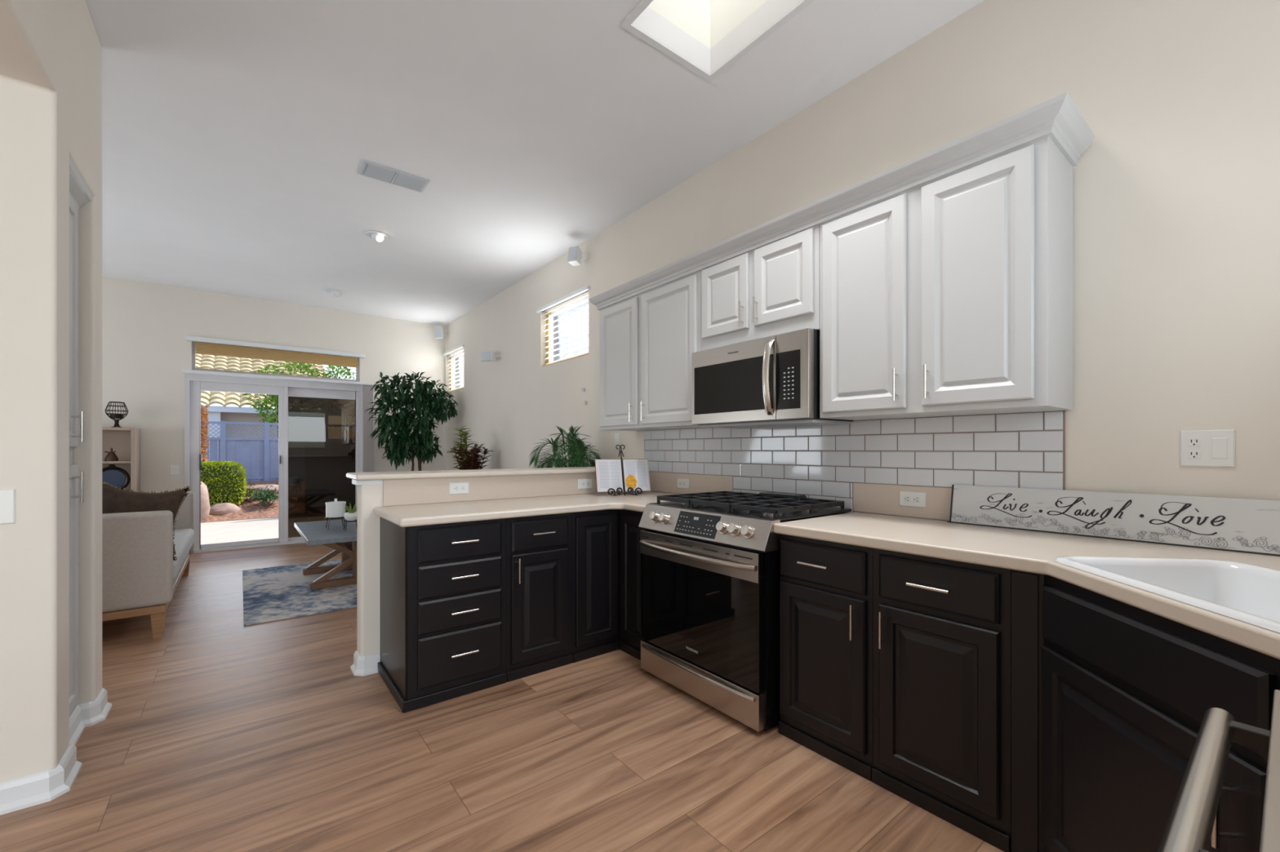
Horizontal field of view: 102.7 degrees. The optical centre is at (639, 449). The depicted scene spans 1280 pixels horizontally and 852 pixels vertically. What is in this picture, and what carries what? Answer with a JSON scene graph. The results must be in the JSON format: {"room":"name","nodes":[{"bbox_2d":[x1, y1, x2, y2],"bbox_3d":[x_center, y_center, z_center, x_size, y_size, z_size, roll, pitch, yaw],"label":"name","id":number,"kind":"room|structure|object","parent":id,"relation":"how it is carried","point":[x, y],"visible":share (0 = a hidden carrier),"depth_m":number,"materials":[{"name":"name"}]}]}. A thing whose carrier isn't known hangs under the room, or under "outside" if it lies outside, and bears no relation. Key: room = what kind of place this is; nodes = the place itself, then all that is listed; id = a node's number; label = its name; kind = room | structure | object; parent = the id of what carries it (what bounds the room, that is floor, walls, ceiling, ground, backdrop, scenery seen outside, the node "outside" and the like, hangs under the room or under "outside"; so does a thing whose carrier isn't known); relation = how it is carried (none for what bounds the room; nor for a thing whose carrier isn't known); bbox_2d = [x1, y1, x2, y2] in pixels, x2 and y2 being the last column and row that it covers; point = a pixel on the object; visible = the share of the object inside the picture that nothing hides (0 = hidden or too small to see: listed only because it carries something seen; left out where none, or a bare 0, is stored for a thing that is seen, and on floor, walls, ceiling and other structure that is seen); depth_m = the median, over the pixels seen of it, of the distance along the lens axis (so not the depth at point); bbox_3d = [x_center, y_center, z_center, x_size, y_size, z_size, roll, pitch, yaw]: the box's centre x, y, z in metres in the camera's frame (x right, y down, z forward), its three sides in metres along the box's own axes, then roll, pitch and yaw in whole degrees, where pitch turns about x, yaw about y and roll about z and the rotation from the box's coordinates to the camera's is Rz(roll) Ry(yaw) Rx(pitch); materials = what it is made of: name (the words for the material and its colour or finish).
{"room":"kitchen","nodes":[
{"label":"kitchen","id":0,"kind":"room"},
{"bbox_2d":[0,0,102,782],"bbox_3d":[-1.618,-0.330,-1.258,3.098,3.050,6.790,0,0,-38],"label":"wall","id":1,"kind":"structure","parent":0,"point":[51,51],"depth_m":1.75,"materials":[{"name":"paint"}]},
{"bbox_2d":[0,488,15,524],"bbox_3d":[-2.131,0.189,1.673,0.118,0.116,0.008,0,0,-38],"label":"light switch","id":2,"kind":"object","parent":1,"relation":"attached to","point":[7,496],"visible":1,"depth_m":1.70,"materials":[{"name":"white plastic"}]},
{"bbox_2d":[0,743,81,815],"bbox_3d":[-2.880,1.147,1.192,2.130,0.095,0.215,0,0,-38],"label":"baseboard","id":3,"kind":"object","parent":1,"relation":"attached to","point":[34,789],"visible":1,"depth_m":1.74,"materials":[{"name":"white paint"}]},
{"bbox_2d":[69,688,111,745],"bbox_3d":[-3.297,1.147,1.402,2.530,0.095,0.590,0,0,-38],"label":"baseboard","id":4,"kind":"structure","parent":1,"relation":"attached to","point":[90,713],"depth_m":2.22,"materials":[{"name":"white paint"}]},
{"bbox_2d":[102,275,444,493],"bbox_3d":[-5.338,-0.330,5.874,6.020,3.050,0.130,0,0,-38],"label":"wall","id":5,"kind":"structure","parent":0,"point":[145,326],"depth_m":5.88,"materials":[{"name":"paint"}]},
{"bbox_2d":[169,464,179,475],"bbox_3d":[-5.291,0.230,5.822,0.080,0.116,0.008,0,0,-38],"label":"light switch","id":6,"kind":"object","parent":5,"relation":"attached to","point":[174,469],"visible":1,"depth_m":5.82,"materials":[{"name":"white plastic"}]},
{"bbox_2d":[184,373,362,553],"bbox_3d":[-4.537,0.160,6.474,1.820,2.070,0.150,0,0,-38],"label":"door","id":7,"kind":"structure","parent":5,"relation":"in","point":[320,424],"depth_m":6.61,"materials":[{"name":"glass"}]},
{"bbox_2d":[191,341,359,382],"bbox_3d":[-4.546,-1.093,6.505,1.725,0.335,0.050,0,0,-38],"label":"window","id":8,"kind":"structure","parent":5,"relation":"in","point":[193,354],"depth_m":6.35,"materials":[{"name":"white plastic"}]},
{"bbox_2d":[185,335,364,379],"bbox_3d":[-4.493,-1.133,6.442,1.830,0.345,0.105,0,0,-38],"label":"blind","id":9,"kind":"object","parent":8,"relation":"attached to","point":[208,346],"visible":1,"depth_m":6.38,"materials":[{"name":"white paint"}]},
{"bbox_2d":[181,369,373,472],"bbox_3d":[-4.434,0.125,6.415,1.950,2.060,0.130,0,0,-38],"label":"vertical blind","id":10,"kind":"object","parent":5,"relation":"attached to","point":[367,394],"visible":0.78,"depth_m":6.92,"materials":[{"name":"white paint"}]},
{"bbox_2d":[343,511,356,520],"bbox_3d":[-2.562,0.593,4.546,0.120,0.068,0.120,0,0,-38],"label":"pot","id":11,"kind":"object","parent":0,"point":[350,516],"depth_m":4.50,"materials":[{"name":"ceramic"}]},
{"bbox_2d":[356,484,607,657],"bbox_3d":[-0.767,0.685,3.357,1.915,1.020,0.125,0,0,-38],"label":"wall","id":12,"kind":"structure","parent":0,"point":[369,497],"depth_m":2.75,"materials":[{"name":"paint"}]},
{"bbox_2d":[350,650,380,676],"bbox_3d":[-0.779,1.147,3.348,1.945,0.095,0.185,0,0,-38],"label":"baseboard","id":13,"kind":"structure","parent":12,"relation":"attached to","point":[366,665],"depth_m":2.73,"materials":[{"name":"white paint"}]},
{"bbox_2d":[351,479,382,485],"bbox_3d":[-0.782,0.175,3.358,1.933,0.029,0.144,0,0,-38],"label":"trim","id":14,"kind":"structure","parent":12,"relation":"attached to","point":[356,482],"depth_m":2.75,"materials":[{"name":"white paint"}]},
{"bbox_2d":[346,466,595,480],"bbox_3d":[-0.808,0.146,3.385,1.944,0.030,0.340,0,0,-38],"label":"bar","id":15,"kind":"object","parent":12,"relation":"on","point":[507,472],"visible":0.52,"depth_m":3.04,"materials":[{"name":"stone"}]},
{"bbox_2d":[382,472,606,506],"bbox_3d":[-0.690,0.234,3.328,1.786,0.146,0.014,0,0,-38],"label":"backsplash","id":16,"kind":"structure","parent":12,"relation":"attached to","point":[396,492],"depth_m":3.12,"materials":[{"name":"paint"}]},
{"bbox_2d":[448,481,469,494],"bbox_3d":[-1.065,0.227,3.020,0.115,0.070,0.008,0,0,-38],"label":"wall outlet","id":17,"kind":"object","parent":16,"relation":"attached to","point":[455,488],"visible":1,"depth_m":3.02,"materials":[{"name":"white plastic"}]},
{"bbox_2d":[577,478,591,488],"bbox_3d":[-0.380,0.237,3.556,0.115,0.070,0.008,0,0,-38],"label":"wall outlet","id":18,"kind":"object","parent":16,"relation":"attached to","point":[582,483],"visible":1,"depth_m":3.55,"materials":[{"name":"white plastic"}]},
{"bbox_2d":[0,542,1004,851],"bbox_3d":[-1.768,1.245,1.410,6.150,0.100,11.400,0,0,-38],"label":"floor","id":19,"kind":"structure","parent":0,"point":[219,733],"depth_m":1.94,"materials":[{"name":"brown wood"}]},
{"bbox_2d":[69,156,93,715],"bbox_3d":[-2.303,0.045,2.043,0.103,2.300,0.412,0,0,-38],"label":"pantry cabinet","id":20,"kind":"object","parent":19,"relation":"on","point":[80,194],"visible":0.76,"depth_m":2.15,"materials":[{"name":"white paint"}]},
{"bbox_2d":[102,426,140,492],"bbox_3d":[-5.749,0.482,5.210,0.915,1.425,0.370,0,0,-38],"label":"bookcase","id":21,"kind":"object","parent":19,"relation":"on","point":[126,442],"visible":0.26,"depth_m":5.49,"materials":[{"name":"wood"}]},
{"bbox_2d":[104,447,118,461],"bbox_3d":[-5.510,0.049,5.340,0.104,0.142,0.104,0,0,-38],"label":"ornament","id":22,"kind":"object","parent":21,"relation":"on","point":[111,456],"visible":0.92,"depth_m":5.32,"materials":[{"name":"brown metal"}]},
{"bbox_2d":[102,464,129,489],"bbox_3d":[-5.494,0.299,5.327,0.272,0.294,0.060,0,0,-38],"label":"mirror","id":23,"kind":"object","parent":21,"relation":"on","point":[117,477],"visible":0.7,"depth_m":5.34,"materials":[{"name":"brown mirror"}]},
{"bbox_2d":[105,401,128,427],"bbox_3d":[-5.495,-0.365,5.377,0.177,0.272,0.177,0,0,-38],"label":"wire lantern","id":24,"kind":"object","parent":21,"relation":"on","point":[120,416],"visible":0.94,"depth_m":5.36,"materials":[{"name":"brown metal"}]},
{"bbox_2d":[110,413,123,417],"bbox_3d":[-5.495,-0.356,5.377,0.100,0.040,0.100,0,0,-38],"label":"candle holder","id":25,"kind":"object","parent":24,"relation":"on","point":[112,415],"depth_m":5.34,"materials":[{"name":"brown metal"}]},
{"bbox_2d":[102,491,194,638],"bbox_3d":[-4.004,0.795,3.813,0.945,0.800,2.100,0,0,-38],"label":"sofa","id":26,"kind":"object","parent":19,"relation":"on","point":[140,575],"visible":0.52,"depth_m":3.20,"materials":[{"name":"beige fabric"}]},
{"bbox_2d":[102,481,191,560],"bbox_3d":[-3.294,0.467,3.346,0.191,0.569,0.548,0,0,44],"label":"throw pillow","id":27,"kind":"object","parent":26,"relation":"on","point":[114,500],"visible":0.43,"depth_m":3.34,"materials":[{"name":"fabric"}]},
{"bbox_2d":[173,528,194,581],"bbox_3d":[-3.939,0.809,3.864,0.780,0.148,1.828,0,0,-38],"label":"seat cushion","id":28,"kind":"object","parent":26,"relation":"on","point":[184,540],"depth_m":4.07,"materials":[{"name":"fabric"}]},
{"bbox_2d":[242,559,356,626],"bbox_3d":[-2.530,1.190,4.838,1.930,0.010,1.980,0,0,-38],"label":"area rug","id":29,"kind":"object","parent":19,"relation":"on","point":[274,593],"visible":0.44,"depth_m":4.16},
{"bbox_2d":[294,519,356,590],"bbox_3d":[-2.680,0.951,4.778,0.820,0.468,1.270,0,0,-38],"label":"coffee table","id":30,"kind":"object","parent":29,"relation":"on","point":[313,533],"visible":0.66,"depth_m":4.51,"materials":[{"name":"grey wood"}]},
{"bbox_2d":[324,516,346,529],"bbox_3d":[-2.781,0.665,4.680,0.166,0.103,0.166,0,0,-38],"label":"plant stand","id":31,"kind":"object","parent":30,"relation":"on","point":[329,518],"visible":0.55,"depth_m":4.65,"materials":[{"name":"black metal"}]},
{"bbox_2d":[325,498,346,517],"bbox_3d":[-2.781,0.529,4.680,0.164,0.166,0.164,0,0,-38],"label":"canister","id":32,"kind":"object","parent":31,"relation":"on","point":[335,508],"visible":0.98,"depth_m":4.62,"materials":[{"name":"white ceramic"}]},
{"bbox_2d":[342,520,356,531],"bbox_3d":[-2.562,0.672,4.546,0.130,0.088,0.130,0,0,-38],"label":"plant stand","id":33,"kind":"object","parent":30,"relation":"on","point":[345,521],"visible":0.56,"depth_m":4.51,"materials":[{"name":"black metal"}]},
{"bbox_2d":[342,503,356,520],"bbox_3d":[-2.565,0.550,4.546,0.124,0.155,0.149,0,0,28],"label":"potted succulent","id":34,"kind":"object","parent":33,"relation":"on","point":[351,515],"visible":0.9,"depth_m":4.51,"materials":[{"name":"white plant"}]},
{"bbox_2d":[364,371,458,471],"bbox_3d":[-3.018,0.072,6.798,1.146,2.246,0.643,0,0,-31],"label":"potted tree","id":35,"kind":"object","parent":19,"relation":"on","point":[420,447],"visible":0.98,"depth_m":6.70,"materials":[{"name":"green plant"}]},
{"bbox_2d":[377,516,506,713],"bbox_3d":[-1.040,0.773,2.676,0.499,0.844,0.606,0,0,-38],"label":"base cabinet","id":36,"kind":"object","parent":19,"relation":"on","point":[442,587],"visible":0.99,"depth_m":2.47,"materials":[{"name":"paint"}]},
{"bbox_2d":[446,426,492,470],"bbox_3d":[-1.979,0.455,5.955,0.488,1.479,0.493,0,0,33],"label":"potted croton","id":37,"kind":"object","parent":19,"relation":"on","point":[472,462],"visible":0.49,"depth_m":5.90,"materials":[{"name":"plant"}]},
{"bbox_2d":[506,512,573,682],"bbox_3d":[-0.685,0.773,2.946,0.388,0.844,0.594,0,0,-38],"label":"base cabinet","id":38,"kind":"object","parent":19,"relation":"on","point":[539,548],"visible":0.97,"depth_m":2.73,"materials":[{"name":"paint"}]},
{"bbox_2d":[528,425,601,468],"bbox_3d":[-0.633,0.497,4.212,0.622,1.396,0.698,0,0,-38],"label":"potted palm","id":39,"kind":"object","parent":19,"relation":"on","point":[577,451],"visible":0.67,"depth_m":4.11,"materials":[{"name":"green plant"}]},
{"bbox_2d":[572,509,645,662],"bbox_3d":[-0.082,0.773,3.256,0.940,0.844,0.848,0,0,-38],"label":"base cabinet","id":40,"kind":"object","parent":19,"relation":"on","point":[606,555],"visible":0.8,"depth_m":2.96,"materials":[{"name":"paint"}]},
{"bbox_2d":[373,491,709,527],"bbox_3d":[-0.444,0.329,2.980,1.846,0.041,0.864,0,0,-38],"label":"countertop","id":41,"kind":"structure","parent":40,"relation":"on","point":[425,514],"depth_m":2.78,"materials":[{"name":"stone"}]},
{"bbox_2d":[607,444,642,496],"bbox_3d":[-0.094,0.141,3.457,0.196,0.351,0.190,0,0,19],"label":"easel","id":42,"kind":"object","parent":41,"relation":"on","point":[620,448],"visible":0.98,"depth_m":3.45,"materials":[{"name":"brown metal"}]},
{"bbox_2d":[595,458,650,492],"bbox_3d":[-0.116,0.174,3.487,0.376,0.219,0.080,0,0,-18],"label":"open book","id":43,"kind":"object","parent":42,"relation":"on","point":[609,475],"visible":1,"depth_m":3.48,"materials":[{"name":"paper"}]},
{"bbox_2d":[625,475,636,488],"bbox_3d":[-0.058,0.220,3.482,0.080,0.095,0.028,0,0,-18],"label":"flower picture","id":44,"kind":"object","parent":43,"relation":"attached to","point":[630,480],"depth_m":3.48},
{"bbox_2d":[638,491,851,732],"bbox_3d":[0.502,0.712,2.628,0.762,0.937,0.844,0,0,-38],"label":"gas range","id":45,"kind":"object","parent":19,"relation":"on","point":[710,567],"visible":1,"depth_m":2.34,"materials":[{"name":"silver metal"}]},
{"bbox_2d":[649,501,851,521],"bbox_3d":[0.549,0.300,2.671,0.625,0.014,0.830,0,0,-38],"label":"cooktop","id":46,"kind":"object","parent":45,"relation":"in","point":[671,504],"depth_m":2.41,"materials":[{"name":"silver metal"}]},
{"bbox_2d":[778,533,873,781],"bbox_3d":[0.935,0.773,2.179,0.664,0.844,0.402,0,0,-38],"label":"base cabinet","id":47,"kind":"object","parent":19,"relation":"on","point":[826,588],"visible":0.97,"depth_m":1.97,"materials":[{"name":"paint"}]},
{"bbox_2d":[871,548,1011,851],"bbox_3d":[1.189,0.773,1.854,0.664,0.844,0.418,0,0,-38],"label":"base cabinet","id":48,"kind":"object","parent":19,"relation":"on","point":[942,628],"visible":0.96,"depth_m":1.64,"materials":[{"name":"paint"}]},
{"bbox_2d":[1011,569,1279,851],"bbox_3d":[1.515,0.773,1.119,1.050,0.844,1.138,0,0,-38],"label":"base cabinet","id":49,"kind":"object","parent":19,"relation":"on","point":[1111,698],"visible":0.86,"depth_m":1.18,"materials":[{"name":"paint"}]},
{"bbox_2d":[773,511,1279,659],"bbox_3d":[0.810,0.329,1.082,2.208,0.041,1.982,0,0,-38],"label":"countertop","id":50,"kind":"structure","parent":49,"relation":"on","point":[1027,551],"depth_m":1.59,"materials":[{"name":"stone"}]},
{"bbox_2d":[947,484,1279,556],"bbox_3d":[1.690,0.230,1.707,0.043,0.162,1.210,0,0,-38],"label":"painted sign","id":51,"kind":"object","parent":50,"relation":"on","point":[1223,524],"visible":1,"depth_m":1.73,"materials":[{"name":"grey"}]},
{"bbox_2d":[947,513,1279,552],"bbox_3d":[1.662,0.274,1.718,0.011,0.058,1.157,0,0,-38],"label":"print","id":52,"kind":"object","parent":51,"relation":"attached to","point":[1238,539],"depth_m":1.71,"materials":[{"name":"grey"}]},
{"bbox_2d":[1054,555,1279,633],"bbox_3d":[1.326,0.383,1.052,0.460,0.194,0.740,0,0,7],"label":"sink","id":53,"kind":"object","parent":50,"relation":"in","point":[1249,593],"visible":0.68,"depth_m":1.34,"materials":[{"name":"white ceramic"}]},
{"bbox_2d":[1157,689,1279,851],"bbox_3d":[0.891,0.776,0.370,0.596,0.838,0.686,0,0,-38],"label":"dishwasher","id":54,"kind":"object","parent":19,"relation":"on","point":[1190,824],"visible":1,"depth_m":0.59,"materials":[{"name":"silver metal"}]},
{"bbox_2d":[84,0,983,325],"bbox_3d":[-1.799,-1.915,1.450,6.150,0.120,11.500,0,0,-38],"label":"ceiling","id":55,"kind":"structure","parent":0,"point":[237,135],"depth_m":2.93,"materials":[{"name":"paint"}]},
{"bbox_2d":[326,289,343,297],"bbox_3d":[-3.573,-1.841,6.003,0.176,0.106,0.176,0,0,-38],"label":"recessed light","id":56,"kind":"object","parent":55,"relation":"in","point":[336,293],"visible":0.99,"depth_m":5.97,"materials":[{"name":"white paint"}]},
{"bbox_2d":[365,231,387,242],"bbox_3d":[-2.272,-1.841,4.418,0.176,0.106,0.176,0,0,-38],"label":"recessed light","id":57,"kind":"object","parent":55,"relation":"in","point":[379,237],"visible":0.99,"depth_m":4.38,"materials":[{"name":"white paint"}]},
{"bbox_2d":[357,159,430,192],"bbox_3d":[-1.668,-1.846,3.475,0.410,0.016,0.200,0,0,-38],"label":"ceiling vent","id":58,"kind":"object","parent":55,"relation":"in","point":[375,171],"visible":1,"depth_m":3.45,"materials":[{"name":"grey metal"}]},
{"bbox_2d":[648,0,767,48],"bbox_3d":[0.483,-2.265,1.948,0.590,0.580,1.175,0,0,-38],"label":"skylight","id":59,"kind":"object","parent":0,"point":[708,21],"depth_m":2.44,"materials":[{"name":"glass"}]},
{"bbox_2d":[620,0,814,82],"bbox_3d":[0.483,-1.849,1.948,0.554,0.012,1.139,0,0,-38],"label":"trim","id":60,"kind":"structure","parent":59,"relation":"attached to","point":[626,24],"depth_m":2.30,"materials":[{"name":"white paint"}]},
{"bbox_2d":[444,0,1279,521],"bbox_3d":[-0.277,-0.330,4.390,0.130,3.050,8.740,0,0,-38],"label":"wall","id":61,"kind":"structure","parent":0,"point":[1176,187],"depth_m":1.82,"materials":[{"name":"paint"}]},
{"bbox_2d":[435,326,446,338],"bbox_3d":[-2.923,-1.705,7.535,0.108,0.178,0.219,0,0,4],"label":"wall speaker","id":62,"kind":"object","parent":61,"relation":"attached to","point":[439,331],"visible":1,"depth_m":7.43,"materials":[{"name":"white plastic"}]},
{"bbox_2d":[435,326,441,337],"bbox_3d":[-2.930,-1.705,7.431,0.097,0.158,0.005,0,0,2],"label":"grille","id":63,"kind":"object","parent":62,"relation":"attached to","point":[437,329],"depth_m":7.43,"materials":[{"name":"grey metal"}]},
{"bbox_2d":[451,351,463,389],"bbox_3d":[-2.578,-1.125,7.389,0.045,0.560,0.780,0,0,-38],"label":"window","id":64,"kind":"structure","parent":61,"relation":"in","point":[462,352],"depth_m":7.53,"materials":[{"name":"white glass"}]},
{"bbox_2d":[443,344,464,392],"bbox_3d":[-2.650,-1.143,7.352,0.096,0.595,0.850,0,0,-38],"label":"window blind","id":65,"kind":"object","parent":64,"relation":"attached to","point":[461,346],"visible":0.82,"depth_m":7.39,"materials":[{"name":"white paint"}]},
{"bbox_2d":[480,351,502,361],"bbox_3d":[-1.742,-1.095,6.018,0.250,0.109,0.119,0,0,23],"label":"wall speaker","id":66,"kind":"object","parent":61,"relation":"attached to","point":[490,356],"visible":1,"depth_m":5.99,"materials":[{"name":"white plastic"}]},
{"bbox_2d":[480,351,490,360],"bbox_3d":[-1.803,-1.095,5.983,0.150,0.097,0.005,0,0,24],"label":"grille","id":67,"kind":"object","parent":66,"relation":"attached to","point":[485,356],"depth_m":5.98,"materials":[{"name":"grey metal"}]},
{"bbox_2d":[549,295,588,362],"bbox_3d":[-0.654,-1.123,4.927,0.045,0.565,0.910,0,0,-38],"label":"window","id":68,"kind":"structure","parent":61,"relation":"in","point":[584,300],"depth_m":4.96,"materials":[{"name":"white glass"}]},
{"bbox_2d":[536,285,590,366],"bbox_3d":[-0.726,-1.140,4.889,0.096,0.600,0.980,0,0,-38],"label":"window blind","id":69,"kind":"object","parent":68,"relation":"attached to","point":[575,293],"visible":0.78,"depth_m":4.89,"materials":[{"name":"white paint"}]},
{"bbox_2d":[567,245,588,266],"bbox_3d":[-0.549,-1.695,4.491,0.120,0.152,0.183,0,0,43],"label":"wall speaker","id":70,"kind":"object","parent":61,"relation":"attached to","point":[575,255],"visible":1,"depth_m":4.44,"materials":[{"name":"white plastic"}]},
{"bbox_2d":[567,246,577,261],"bbox_3d":[-0.582,-1.702,4.439,0.088,0.128,0.036,0,0,22],"label":"grille","id":71,"kind":"object","parent":70,"relation":"attached to","point":[573,251],"depth_m":4.43,"materials":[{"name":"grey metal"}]},
{"bbox_2d":[614,433,620,449],"bbox_3d":[-0.184,-0.067,4.158,0.008,0.130,0.075,0,0,-38],"label":"light switch","id":72,"kind":"object","parent":61,"relation":"attached to","point":[617,436],"visible":0.84,"depth_m":4.15,"materials":[{"name":"white plastic"}]},
{"bbox_2d":[600,270,701,431],"bbox_3d":[0.127,-0.598,3.455,0.362,0.905,1.060,0,0,-38],"label":"upper cabinet","id":73,"kind":"object","parent":61,"relation":"attached to","point":[648,340],"visible":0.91,"depth_m":3.31,"materials":[{"name":"white paint"}]},
{"bbox_2d":[587,92,1094,310],"bbox_3d":[0.619,-1.078,2.817,0.368,0.082,2.797,0,0,-38],"label":"crown molding","id":74,"kind":"structure","parent":73,"relation":"attached to","point":[1058,117],"depth_m":2.03,"materials":[{"name":"white paint"}]},
{"bbox_2d":[648,471,733,493],"bbox_3d":[0.305,0.236,3.531,0.011,0.142,0.890,0,0,-38],"label":"slab","id":75,"kind":"object","parent":61,"relation":"attached to","point":[667,482],"visible":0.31,"depth_m":3.47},
{"bbox_2d":[677,478,688,488],"bbox_3d":[0.294,0.233,3.529,0.008,0.070,0.115,0,0,-38],"label":"wall outlet","id":76,"kind":"object","parent":75,"relation":"attached to","point":[683,483],"visible":1,"depth_m":3.52,"materials":[{"name":"white plastic"}]},
{"bbox_2d":[701,224,819,351],"bbox_3d":[0.690,-0.802,2.735,0.362,0.495,0.765,0,0,-38],"label":"upper cabinet","id":77,"kind":"object","parent":61,"relation":"attached to","point":[773,288],"visible":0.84,"depth_m":2.59,"materials":[{"name":"white paint"}]},
{"bbox_2d":[691,328,853,429],"bbox_3d":[0.657,-0.340,2.709,0.439,0.426,0.761,0,0,-38],"label":"microwave","id":78,"kind":"object","parent":77,"relation":"attached to","point":[773,381],"visible":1,"depth_m":2.53,"materials":[{"name":"silver metal"}]},
{"bbox_2d":[644,410,1065,514],"bbox_3d":[0.806,0.100,2.888,0.013,0.490,2.506,0,0,-38],"label":"tile backsplash","id":79,"kind":"structure","parent":61,"relation":"attached to","point":[1027,450],"depth_m":2.47,"materials":[{"name":"white tile"}]},
{"bbox_2d":[853,483,951,520],"bbox_3d":[1.577,0.236,1.903,0.011,0.142,1.658,0,0,-38],"label":"slab","id":80,"kind":"object","parent":61,"relation":"attached to","point":[879,499],"visible":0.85,"depth_m":2.38,"materials":[{"name":"stone"}]},
{"bbox_2d":[899,490,925,507],"bbox_3d":[1.235,0.225,2.324,0.008,0.070,0.115,0,0,-38],"label":"wall outlet","id":81,"kind":"object","parent":80,"relation":"attached to","point":[908,499],"visible":1,"depth_m":2.32,"materials":[{"name":"white plastic"}]},
{"bbox_2d":[903,495,911,502],"bbox_3d":[1.221,0.225,2.338,0.002,0.028,0.030,0,0,-38],"label":"receptacle","id":82,"kind":"object","parent":81,"relation":"attached to","point":[906,498],"depth_m":2.34,"materials":[{"name":"white plastic"}]},
{"bbox_2d":[912,496,919,502],"bbox_3d":[1.245,0.225,2.307,0.002,0.028,0.030,0,0,-38],"label":"receptacle","id":83,"kind":"object","parent":81,"relation":"attached to","point":[915,499],"depth_m":2.31,"materials":[{"name":"white plastic"}]},
{"bbox_2d":[819,135,1072,420],"bbox_3d":[1.186,-0.598,2.099,0.362,0.905,0.844,0,0,-38],"label":"upper cabinet","id":84,"kind":"object","parent":61,"relation":"attached to","point":[949,295],"visible":0.98,"depth_m":1.90,"materials":[{"name":"white paint"}]},
{"bbox_2d":[1179,429,1235,467],"bbox_3d":[1.797,-0.004,1.623,0.008,0.118,0.118,0,0,-38],"label":"wall outlet","id":85,"kind":"object","parent":61,"relation":"attached to","point":[1215,447],"visible":1,"depth_m":1.62,"materials":[{"name":"white plastic"}]},
{"bbox_2d":[1186,450,1200,459],"bbox_3d":[1.778,0.016,1.643,0.002,0.028,0.030,0,0,-38],"label":"receptacle","id":86,"kind":"object","parent":85,"relation":"attached to","point":[1191,455],"depth_m":1.64,"materials":[{"name":"white plastic"}]},
{"bbox_2d":[1186,437,1200,446],"bbox_3d":[1.778,-0.024,1.643,0.002,0.028,0.030,0,0,-38],"label":"receptacle","id":87,"kind":"object","parent":85,"relation":"attached to","point":[1191,442],"depth_m":1.64,"materials":[{"name":"white plastic"}]},
{"label":"outside","id":88,"kind":"structure","parent":0,"visible":0},
{"bbox_3d":[-23.210,1.020,29.709,60.000,0.550,44.600,0,0,-38],"label":"ground","id":89,"kind":"structure","parent":88,"visible":0},
{"bbox_2d":[195,353,325,475],"bbox_3d":[-14.789,-1.377,13.407,11.200,4.344,7.060,0,0,-38],"label":"house","id":90,"kind":"structure","parent":89,"relation":"on","point":[228,414],"depth_m":13.23,"materials":[{"name":"paint"}]},
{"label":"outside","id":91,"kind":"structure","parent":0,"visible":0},
{"bbox_2d":[200,517,278,544],"bbox_3d":[-5.953,1.270,7.620,28.000,0.090,3.360,0,0,-38],"label":"patio","id":92,"kind":"structure","parent":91,"point":[222,531],"depth_m":7.72,"materials":[{"name":"concrete"}]},
{"bbox_2d":[200,479,278,522],"bbox_3d":[-8.250,0.950,10.559,8.000,0.530,4.200,0,0,-38],"label":"mulch bed","id":93,"kind":"object","parent":92,"relation":"on","point":[250,510],"visible":0.05,"depth_m":9.32,"materials":[{"name":"brown soil"}]},
{"bbox_2d":[200,404,209,462],"bbox_3d":[-8.381,0.030,9.630,0.475,1.830,0.485,0,0,-38],"label":"column","id":94,"kind":"structure","parent":93,"relation":"on","point":[203,429],"depth_m":9.67,"materials":[{"name":"brown brick"}]},
{"bbox_2d":[200,481,210,522],"bbox_3d":[-7.490,0.944,8.679,0.318,0.818,0.408,0,0,-38],"label":"boulder","id":95,"kind":"object","parent":93,"relation":"on","point":[205,503],"visible":0.24,"depth_m":8.64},
{"bbox_2d":[200,460,247,506],"bbox_3d":[-7.741,0.642,9.370,0.906,0.894,0.753,0,0,-38],"label":"clipped shrub","id":96,"kind":"object","parent":93,"relation":"on","point":[225,482],"visible":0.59,"depth_m":9.22,"materials":[{"name":"green plant"}]},
{"bbox_2d":[208,502,241,515],"bbox_3d":[-7.419,1.095,9.111,0.524,0.308,0.402,0,0,-38],"label":"boulder","id":97,"kind":"object","parent":93,"relation":"on","point":[221,508],"visible":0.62,"depth_m":9.01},
{"bbox_2d":[204,421,278,482],"bbox_3d":[-7.805,0.095,11.688,10.496,1.400,0.090,0,0,-38],"label":"fence","id":98,"kind":"object","parent":93,"relation":"on","point":[266,444],"visible":0.06,"depth_m":11.13,"materials":[{"name":"wood"}]},
{"bbox_2d":[242,483,262,502],"bbox_3d":[-7.455,0.844,9.771,0.498,0.428,0.496,0,0,-38],"label":"shrub","id":99,"kind":"object","parent":93,"relation":"on","point":[248,492],"visible":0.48,"depth_m":9.75,"materials":[{"name":"green plant"}]},
{"bbox_2d":[246,484,278,494],"bbox_3d":[-7.596,0.833,10.436,0.745,0.259,0.525,0,0,-38],"label":"boulder","id":100,"kind":"object","parent":93,"relation":"on","point":[264,486],"visible":0.36,"depth_m":10.30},
{"bbox_2d":[249,484,278,506],"bbox_3d":[-7.008,0.897,9.630,0.569,0.474,0.562,0,0,-38],"label":"shrub","id":101,"kind":"object","parent":93,"relation":"on","point":[267,495],"visible":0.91,"depth_m":9.57,"materials":[{"name":"green plant"}]},
{"bbox_2d":[241,361,355,436],"bbox_3d":[-8.283,-0.750,12.580,1.194,3.097,2.446,0,0,40],"label":"tree","id":102,"kind":"object","parent":93,"relation":"on","point":[274,398],"visible":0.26,"depth_m":12.17,"materials":[{"name":"green plant"}]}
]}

